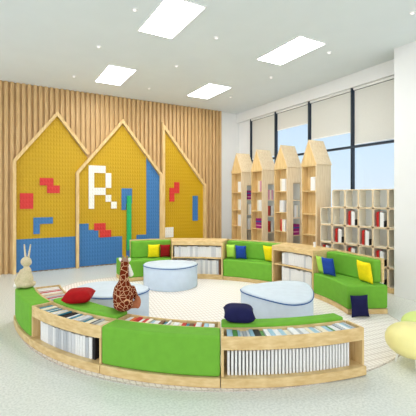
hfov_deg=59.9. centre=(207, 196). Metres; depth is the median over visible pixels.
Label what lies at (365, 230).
book
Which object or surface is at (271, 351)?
book
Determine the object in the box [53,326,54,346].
book
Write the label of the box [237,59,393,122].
trim
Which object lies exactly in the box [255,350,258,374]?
book
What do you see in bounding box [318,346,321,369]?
book
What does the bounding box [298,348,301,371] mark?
book
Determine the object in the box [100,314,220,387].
bench
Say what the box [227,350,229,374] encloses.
book
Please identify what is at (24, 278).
rabbit
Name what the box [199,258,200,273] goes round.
book
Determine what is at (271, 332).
book
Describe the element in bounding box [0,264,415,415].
floor
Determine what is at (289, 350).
book
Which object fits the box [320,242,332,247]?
cube shelf
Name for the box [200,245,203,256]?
book
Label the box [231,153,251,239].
bookcase
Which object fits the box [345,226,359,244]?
cube shelf
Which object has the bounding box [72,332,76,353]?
book
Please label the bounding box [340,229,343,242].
book
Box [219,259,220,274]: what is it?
book
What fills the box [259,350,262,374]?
book
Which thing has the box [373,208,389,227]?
cube shelf
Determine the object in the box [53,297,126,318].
seat cushion
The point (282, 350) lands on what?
book
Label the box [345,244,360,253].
cube shelf
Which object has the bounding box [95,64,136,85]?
recessed light
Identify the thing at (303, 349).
book
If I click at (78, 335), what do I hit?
book
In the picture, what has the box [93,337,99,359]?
book
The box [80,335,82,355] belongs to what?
book
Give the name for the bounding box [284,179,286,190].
book
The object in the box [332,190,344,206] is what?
cube shelf
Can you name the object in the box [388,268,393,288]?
cube shelf
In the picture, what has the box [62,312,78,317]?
book
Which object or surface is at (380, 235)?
cube shelf
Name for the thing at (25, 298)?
bench
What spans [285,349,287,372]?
book
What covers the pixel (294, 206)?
book
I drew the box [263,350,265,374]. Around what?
book
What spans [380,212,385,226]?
book
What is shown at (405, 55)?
wall
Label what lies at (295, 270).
book
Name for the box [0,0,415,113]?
ceiling
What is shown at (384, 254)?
book
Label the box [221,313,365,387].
bench
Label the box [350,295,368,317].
cushion
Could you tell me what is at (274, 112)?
window
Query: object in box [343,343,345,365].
book
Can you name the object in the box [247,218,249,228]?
book
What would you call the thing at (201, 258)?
book
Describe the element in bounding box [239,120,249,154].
wall
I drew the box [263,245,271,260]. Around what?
cushion
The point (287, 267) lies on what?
book
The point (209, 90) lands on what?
recessed light
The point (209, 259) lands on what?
book
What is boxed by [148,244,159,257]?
cushion
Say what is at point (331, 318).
seat cushion
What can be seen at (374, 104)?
roller blind
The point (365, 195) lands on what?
cube shelf
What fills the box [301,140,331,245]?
bookcase
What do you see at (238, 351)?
book
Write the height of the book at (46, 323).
0.185 m
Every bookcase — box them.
[171,238,228,279]
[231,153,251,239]
[250,149,274,241]
[272,243,335,291]
[273,145,300,243]
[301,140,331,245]
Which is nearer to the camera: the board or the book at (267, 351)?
the book at (267, 351)
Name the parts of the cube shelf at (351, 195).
panel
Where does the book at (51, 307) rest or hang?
on the bench at (98, 311)
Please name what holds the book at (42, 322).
on the bench at (98, 311)
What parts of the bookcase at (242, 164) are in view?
panel, panel, roof panel, panel, panel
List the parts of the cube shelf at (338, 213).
panel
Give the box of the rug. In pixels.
[22,277,400,391]
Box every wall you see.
[221,112,238,238]
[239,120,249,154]
[394,41,415,300]
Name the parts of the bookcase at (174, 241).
panel, shelf, panel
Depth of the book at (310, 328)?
3.03 m
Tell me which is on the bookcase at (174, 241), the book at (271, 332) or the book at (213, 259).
the book at (213, 259)
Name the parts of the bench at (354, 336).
post, panel, panel, post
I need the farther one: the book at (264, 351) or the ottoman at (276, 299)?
the ottoman at (276, 299)
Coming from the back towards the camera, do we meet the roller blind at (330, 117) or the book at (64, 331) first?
the roller blind at (330, 117)
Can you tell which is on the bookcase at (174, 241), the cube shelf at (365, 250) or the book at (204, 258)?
the book at (204, 258)
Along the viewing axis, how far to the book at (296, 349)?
2.91 m
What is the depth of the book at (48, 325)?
3.48 m
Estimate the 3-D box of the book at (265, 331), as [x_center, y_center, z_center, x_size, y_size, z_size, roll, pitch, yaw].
[0.484,1.151,2.959,0.036,0.082,0.153,0,0,-5]
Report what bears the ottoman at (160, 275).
on the rug
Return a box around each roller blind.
[251,113,273,158]
[276,102,307,130]
[310,89,350,139]
[353,76,393,144]
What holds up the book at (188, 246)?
on the bookcase at (174, 241)
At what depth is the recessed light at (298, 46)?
5.52 m
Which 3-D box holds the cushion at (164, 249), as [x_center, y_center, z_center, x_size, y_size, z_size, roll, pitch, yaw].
[-0.800,1.004,6.736,0.191,0.243,0.107,0,0,-12]
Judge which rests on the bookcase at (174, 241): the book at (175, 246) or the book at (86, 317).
the book at (175, 246)
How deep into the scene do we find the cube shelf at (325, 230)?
6.56 m
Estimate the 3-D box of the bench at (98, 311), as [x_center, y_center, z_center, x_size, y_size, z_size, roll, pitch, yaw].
[-1.247,1.284,3.491,1.063,0.418,0.494,0,0,38]
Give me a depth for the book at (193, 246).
6.65 m
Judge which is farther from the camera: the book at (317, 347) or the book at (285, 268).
the book at (285, 268)
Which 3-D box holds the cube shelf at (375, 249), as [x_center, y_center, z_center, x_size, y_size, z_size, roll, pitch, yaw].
[2.821,0.956,5.804,0.250,0.306,0.231,0,0,-42]
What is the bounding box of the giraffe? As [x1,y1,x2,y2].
[113,255,140,311]
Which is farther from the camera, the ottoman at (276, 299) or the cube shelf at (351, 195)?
the cube shelf at (351, 195)
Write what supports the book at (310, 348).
on the bench at (354, 336)
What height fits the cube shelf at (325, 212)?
0.306 m
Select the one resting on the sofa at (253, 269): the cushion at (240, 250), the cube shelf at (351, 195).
the cushion at (240, 250)
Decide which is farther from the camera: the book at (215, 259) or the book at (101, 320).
the book at (215, 259)
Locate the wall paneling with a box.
[0,80,220,274]
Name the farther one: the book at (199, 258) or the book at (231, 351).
the book at (199, 258)
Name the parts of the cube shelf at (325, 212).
panel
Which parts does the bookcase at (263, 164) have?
panel, panel, roof panel, panel, panel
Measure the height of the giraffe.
0.525 m
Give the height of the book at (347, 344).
0.195 m
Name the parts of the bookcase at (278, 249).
panel, shelf, panel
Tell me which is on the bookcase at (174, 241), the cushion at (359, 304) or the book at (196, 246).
the book at (196, 246)
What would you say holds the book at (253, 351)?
on the bench at (354, 336)
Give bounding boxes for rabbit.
[13,244,35,287]
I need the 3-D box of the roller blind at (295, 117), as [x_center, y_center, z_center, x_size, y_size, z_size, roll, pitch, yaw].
[1.867,-1.775,8.032,0.051,0.450,1.001,0,0,-30]
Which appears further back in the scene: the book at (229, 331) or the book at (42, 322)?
the book at (42, 322)
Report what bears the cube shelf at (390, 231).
on the cube shelf at (390, 251)
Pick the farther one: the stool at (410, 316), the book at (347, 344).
the stool at (410, 316)
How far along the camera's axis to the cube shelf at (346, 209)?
6.15 m
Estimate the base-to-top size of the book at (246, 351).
0.192 m
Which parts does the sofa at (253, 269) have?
seat, backrest, panel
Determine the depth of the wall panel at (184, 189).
8.83 m
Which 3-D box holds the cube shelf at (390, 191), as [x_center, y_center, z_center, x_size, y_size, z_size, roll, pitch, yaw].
[2.979,0.026,5.629,0.250,0.306,0.231,0,0,-42]
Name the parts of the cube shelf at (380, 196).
panel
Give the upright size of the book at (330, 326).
0.070 m
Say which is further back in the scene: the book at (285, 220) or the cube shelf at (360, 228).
the book at (285, 220)
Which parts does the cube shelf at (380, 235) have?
panel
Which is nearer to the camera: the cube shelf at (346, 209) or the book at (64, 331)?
the book at (64, 331)
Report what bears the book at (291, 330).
on the bench at (354, 336)
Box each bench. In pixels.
[14,285,65,343]
[29,297,126,372]
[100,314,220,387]
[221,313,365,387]
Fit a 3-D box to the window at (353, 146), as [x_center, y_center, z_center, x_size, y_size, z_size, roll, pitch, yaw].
[2.922,-0.700,6.205,0.070,2.600,1.024,0,0,-30]
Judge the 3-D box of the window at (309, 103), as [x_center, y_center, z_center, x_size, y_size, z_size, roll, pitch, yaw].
[2.399,-0.700,7.111,0.070,2.600,1.064,0,0,-30]
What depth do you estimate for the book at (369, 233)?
5.89 m
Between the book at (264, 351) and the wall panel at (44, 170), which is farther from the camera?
the wall panel at (44, 170)
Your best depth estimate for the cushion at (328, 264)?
5.12 m
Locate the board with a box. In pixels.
[387,287,393,293]
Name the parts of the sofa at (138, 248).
seat, panel, backrest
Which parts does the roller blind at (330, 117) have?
rail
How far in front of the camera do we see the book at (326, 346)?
2.97 m
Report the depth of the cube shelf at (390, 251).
5.66 m
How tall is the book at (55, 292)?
0.077 m
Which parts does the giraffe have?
leg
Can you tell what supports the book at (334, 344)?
on the bench at (354, 336)
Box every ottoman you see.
[77,281,149,315]
[143,260,197,291]
[240,281,313,318]
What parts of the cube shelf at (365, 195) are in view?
panel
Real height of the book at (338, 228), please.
0.240 m
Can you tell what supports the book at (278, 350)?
on the bench at (354, 336)
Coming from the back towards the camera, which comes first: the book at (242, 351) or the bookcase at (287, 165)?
the bookcase at (287, 165)
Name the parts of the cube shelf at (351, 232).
panel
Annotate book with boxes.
[42,292,62,295]
[42,306,57,310]
[42,322,43,340]
[44,323,45,341]
[46,323,48,342]
[48,325,49,343]
[50,325,51,344]
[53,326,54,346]
[56,327,58,347]
[58,328,61,348]
[61,329,63,349]
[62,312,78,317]
[63,330,66,350]
[68,331,72,352]
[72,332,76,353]
[75,315,92,321]
[75,333,77,354]
[77,334,81,355]
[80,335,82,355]
[83,335,86,356]
[85,336,89,357]
[89,337,92,358]
[91,319,104,324]
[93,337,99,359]
[174,245,176,256]
[187,245,190,256]
[192,245,195,256]
[195,245,198,256]
[195,322,201,326]
[196,259,198,273]
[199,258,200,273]
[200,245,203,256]
[201,258,203,273]
[203,258,204,273]
[205,259,208,273]
[208,259,210,273]
[210,259,212,273]
[212,259,214,273]
[213,246,216,256]
[214,259,217,273]
[216,246,218,256]
[216,259,218,273]
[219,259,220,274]
[227,329,232,335]
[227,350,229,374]
[230,350,233,374]
[234,350,236,374]
[237,350,240,374]
[241,350,244,374]
[244,350,247,374]
[247,204,249,213]
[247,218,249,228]
[248,350,251,374]
[249,329,254,335]
[252,329,261,335]
[252,350,255,374]
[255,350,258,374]
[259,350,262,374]
[263,329,270,335]
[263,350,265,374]
[266,350,269,374]
[267,329,276,335]
[270,350,273,373]
[272,329,281,334]
[274,349,276,373]
[277,329,286,334]
[277,349,280,373]
[281,349,284,373]
[282,266,287,280]
[283,200,286,211]
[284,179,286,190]
[284,219,286,230]
[284,267,286,280]
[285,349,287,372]
[287,267,292,280]
[287,327,299,334]
[288,349,290,372]
[290,252,292,264]
[291,348,294,372]
[293,205,295,217]
[294,269,301,280]
[295,348,297,372]
[297,328,308,333]
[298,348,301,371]
[299,254,303,266]
[302,348,305,371]
[303,327,313,332]
[304,255,309,267]
[305,271,308,283]
[306,347,308,371]
[308,327,319,332]
[308,347,311,370]
[312,347,315,370]
[315,326,328,331]
[316,346,318,370]
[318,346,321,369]
[322,346,324,369]
[325,345,328,368]
[328,325,339,330]
[328,345,331,368]
[332,324,344,329]
[332,345,334,367]
[334,344,336,367]
[335,323,349,328]
[337,344,339,366]
[338,228,343,241]
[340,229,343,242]
[340,343,342,366]
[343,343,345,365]
[346,342,348,365]
[351,211,356,224]
[353,212,357,224]
[365,230,370,244]
[367,231,371,244]
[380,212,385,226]
[382,213,386,226]
[382,251,386,259]
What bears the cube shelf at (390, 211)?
on the cube shelf at (390, 231)
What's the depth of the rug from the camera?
4.55 m
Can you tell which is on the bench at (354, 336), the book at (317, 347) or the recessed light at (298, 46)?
the book at (317, 347)
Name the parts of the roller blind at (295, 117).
rail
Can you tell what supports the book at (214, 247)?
on the bookcase at (174, 241)
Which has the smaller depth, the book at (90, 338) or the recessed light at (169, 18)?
the book at (90, 338)
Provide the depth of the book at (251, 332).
2.96 m
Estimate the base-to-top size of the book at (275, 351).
0.193 m
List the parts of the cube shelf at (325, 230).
panel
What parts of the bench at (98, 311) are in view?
post, panel, panel, post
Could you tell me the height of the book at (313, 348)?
0.191 m
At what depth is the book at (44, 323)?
3.53 m
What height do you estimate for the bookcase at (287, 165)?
2.570 m
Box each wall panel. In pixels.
[13,111,88,274]
[75,119,162,268]
[161,122,205,238]
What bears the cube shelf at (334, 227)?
on the cube shelf at (339, 246)
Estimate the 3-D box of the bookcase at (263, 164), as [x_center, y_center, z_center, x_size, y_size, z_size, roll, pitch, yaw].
[1.256,0.215,8.205,0.397,2.570,0.441,0,0,-30]
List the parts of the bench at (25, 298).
panel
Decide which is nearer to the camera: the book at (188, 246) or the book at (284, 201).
the book at (188, 246)
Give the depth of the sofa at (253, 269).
6.41 m
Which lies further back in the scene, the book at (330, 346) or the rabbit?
the rabbit
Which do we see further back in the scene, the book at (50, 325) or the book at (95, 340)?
the book at (50, 325)
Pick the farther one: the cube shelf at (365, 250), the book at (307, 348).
the cube shelf at (365, 250)
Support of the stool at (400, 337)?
on the floor
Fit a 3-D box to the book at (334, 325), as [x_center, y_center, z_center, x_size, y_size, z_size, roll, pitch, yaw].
[1.123,1.153,3.095,0.024,0.078,0.153,0,0,-19]
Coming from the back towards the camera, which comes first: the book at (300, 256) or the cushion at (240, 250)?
the cushion at (240, 250)
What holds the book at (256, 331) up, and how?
on the bench at (354, 336)
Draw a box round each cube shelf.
[320,207,333,224]
[320,224,332,241]
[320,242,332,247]
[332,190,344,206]
[332,207,346,225]
[332,225,345,243]
[332,243,345,250]
[345,189,359,207]
[345,208,358,225]
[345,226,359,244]
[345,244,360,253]
[359,189,373,207]
[359,208,374,226]
[359,227,374,245]
[359,246,373,255]
[373,189,388,207]
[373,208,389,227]
[373,228,390,247]
[373,247,390,267]
[388,189,393,208]
[388,209,393,228]
[388,229,393,248]
[388,249,393,268]
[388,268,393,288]
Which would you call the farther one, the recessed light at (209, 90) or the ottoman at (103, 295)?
the recessed light at (209, 90)
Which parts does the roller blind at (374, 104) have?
rail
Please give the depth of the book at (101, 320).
3.22 m
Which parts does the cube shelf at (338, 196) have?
panel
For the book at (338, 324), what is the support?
on the bench at (354, 336)
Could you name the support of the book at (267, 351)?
on the bench at (354, 336)
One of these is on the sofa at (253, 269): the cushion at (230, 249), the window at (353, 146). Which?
the cushion at (230, 249)
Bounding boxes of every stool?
[385,321,415,369]
[401,311,415,321]
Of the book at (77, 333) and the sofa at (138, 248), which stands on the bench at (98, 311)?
the book at (77, 333)
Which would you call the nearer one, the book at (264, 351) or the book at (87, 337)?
the book at (264, 351)
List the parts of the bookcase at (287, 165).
panel, panel, roof panel, panel, panel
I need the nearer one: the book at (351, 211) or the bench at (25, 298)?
the bench at (25, 298)
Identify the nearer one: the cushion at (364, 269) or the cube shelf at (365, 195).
the cushion at (364, 269)
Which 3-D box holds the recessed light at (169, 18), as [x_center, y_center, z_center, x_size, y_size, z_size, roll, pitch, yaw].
[-0.482,-2.244,4.566,0.510,0.011,0.990,0,0,-30]
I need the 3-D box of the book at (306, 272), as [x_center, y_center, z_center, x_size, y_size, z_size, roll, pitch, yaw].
[1.603,1.282,5.614,0.200,0.258,0.045,0,0,-31]
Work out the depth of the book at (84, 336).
3.20 m
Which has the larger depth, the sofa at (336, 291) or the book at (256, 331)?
the sofa at (336, 291)
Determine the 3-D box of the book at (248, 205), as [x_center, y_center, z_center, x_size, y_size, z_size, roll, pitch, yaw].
[0.949,0.294,8.827,0.057,0.250,0.150,0,0,-30]
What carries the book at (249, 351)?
on the bench at (354, 336)
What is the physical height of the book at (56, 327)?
0.189 m
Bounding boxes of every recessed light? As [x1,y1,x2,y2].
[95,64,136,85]
[137,0,206,38]
[187,83,231,98]
[256,36,325,64]
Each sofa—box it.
[116,238,170,281]
[223,239,283,283]
[314,249,387,314]
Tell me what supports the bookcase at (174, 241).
on the rug
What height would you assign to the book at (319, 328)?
0.075 m
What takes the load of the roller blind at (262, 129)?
attached to the window at (274, 112)
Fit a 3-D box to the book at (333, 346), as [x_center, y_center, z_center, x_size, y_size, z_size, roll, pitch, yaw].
[1.022,1.321,3.050,0.017,0.193,0.130,0,0,-16]
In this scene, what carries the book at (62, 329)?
on the bench at (98, 311)
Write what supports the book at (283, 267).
on the bookcase at (278, 249)
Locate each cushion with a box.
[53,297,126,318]
[61,287,94,303]
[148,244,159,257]
[160,245,169,256]
[221,313,342,326]
[223,303,255,322]
[226,244,235,257]
[235,245,246,258]
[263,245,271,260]
[316,256,323,272]
[321,257,335,275]
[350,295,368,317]
[357,260,372,283]
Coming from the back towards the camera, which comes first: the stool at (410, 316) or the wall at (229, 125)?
the wall at (229, 125)
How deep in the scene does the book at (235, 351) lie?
2.87 m
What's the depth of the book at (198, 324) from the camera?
3.14 m
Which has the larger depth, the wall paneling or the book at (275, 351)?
the wall paneling
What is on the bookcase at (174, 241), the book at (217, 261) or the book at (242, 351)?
the book at (217, 261)
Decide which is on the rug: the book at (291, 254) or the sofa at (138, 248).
the sofa at (138, 248)
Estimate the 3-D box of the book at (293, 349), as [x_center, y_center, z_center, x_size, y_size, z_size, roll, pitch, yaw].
[0.681,1.320,2.972,0.017,0.193,0.130,0,0,-9]
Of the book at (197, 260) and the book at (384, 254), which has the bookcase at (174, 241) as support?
the book at (197, 260)
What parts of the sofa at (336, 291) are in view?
seat, backrest, panel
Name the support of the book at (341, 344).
on the bench at (354, 336)
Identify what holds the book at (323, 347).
on the bench at (354, 336)
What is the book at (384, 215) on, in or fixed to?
in the cube shelf at (375, 210)
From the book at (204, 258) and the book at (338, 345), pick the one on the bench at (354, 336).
the book at (338, 345)
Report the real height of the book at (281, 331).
0.076 m
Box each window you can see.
[250,112,274,163]
[275,104,307,160]
[308,91,350,151]
[351,79,393,188]
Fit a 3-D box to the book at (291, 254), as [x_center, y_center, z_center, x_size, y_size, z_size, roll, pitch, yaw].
[1.423,1.000,5.875,0.200,0.199,0.042,0,0,-38]
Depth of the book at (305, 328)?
3.02 m
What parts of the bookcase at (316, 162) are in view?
panel, panel, roof panel, panel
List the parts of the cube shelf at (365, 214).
panel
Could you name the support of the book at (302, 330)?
on the bench at (354, 336)
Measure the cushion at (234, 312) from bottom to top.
0.143 m
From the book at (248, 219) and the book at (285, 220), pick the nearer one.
the book at (285, 220)
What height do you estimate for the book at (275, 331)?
0.077 m
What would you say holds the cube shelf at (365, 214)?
on the cube shelf at (360, 228)
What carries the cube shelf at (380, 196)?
on the cube shelf at (375, 210)
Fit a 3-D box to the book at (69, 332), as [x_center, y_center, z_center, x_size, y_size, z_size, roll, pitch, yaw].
[-1.228,1.323,3.339,0.043,0.187,0.120,0,0,31]
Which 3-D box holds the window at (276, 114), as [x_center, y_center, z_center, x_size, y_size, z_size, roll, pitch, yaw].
[1.867,-0.700,8.032,0.070,2.600,1.059,0,0,-30]
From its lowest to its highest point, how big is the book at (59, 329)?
0.183 m
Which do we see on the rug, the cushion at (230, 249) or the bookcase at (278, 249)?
the bookcase at (278, 249)
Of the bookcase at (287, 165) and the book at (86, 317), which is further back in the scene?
the bookcase at (287, 165)
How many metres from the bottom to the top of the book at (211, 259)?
0.254 m
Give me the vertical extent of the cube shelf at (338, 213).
0.306 m
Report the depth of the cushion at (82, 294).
3.59 m
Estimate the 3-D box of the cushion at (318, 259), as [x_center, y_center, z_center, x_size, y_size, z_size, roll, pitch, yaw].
[1.660,0.995,5.313,0.093,0.262,0.140,0,0,-23]
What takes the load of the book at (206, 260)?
on the bookcase at (174, 241)
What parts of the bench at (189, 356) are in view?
panel, panel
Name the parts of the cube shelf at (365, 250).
panel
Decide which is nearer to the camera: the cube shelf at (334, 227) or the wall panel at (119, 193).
the cube shelf at (334, 227)
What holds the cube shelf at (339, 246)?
on the cube shelf
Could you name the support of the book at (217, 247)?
on the bookcase at (174, 241)
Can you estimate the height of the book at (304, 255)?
0.191 m
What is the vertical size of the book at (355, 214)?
0.225 m
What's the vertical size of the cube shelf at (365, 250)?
0.306 m

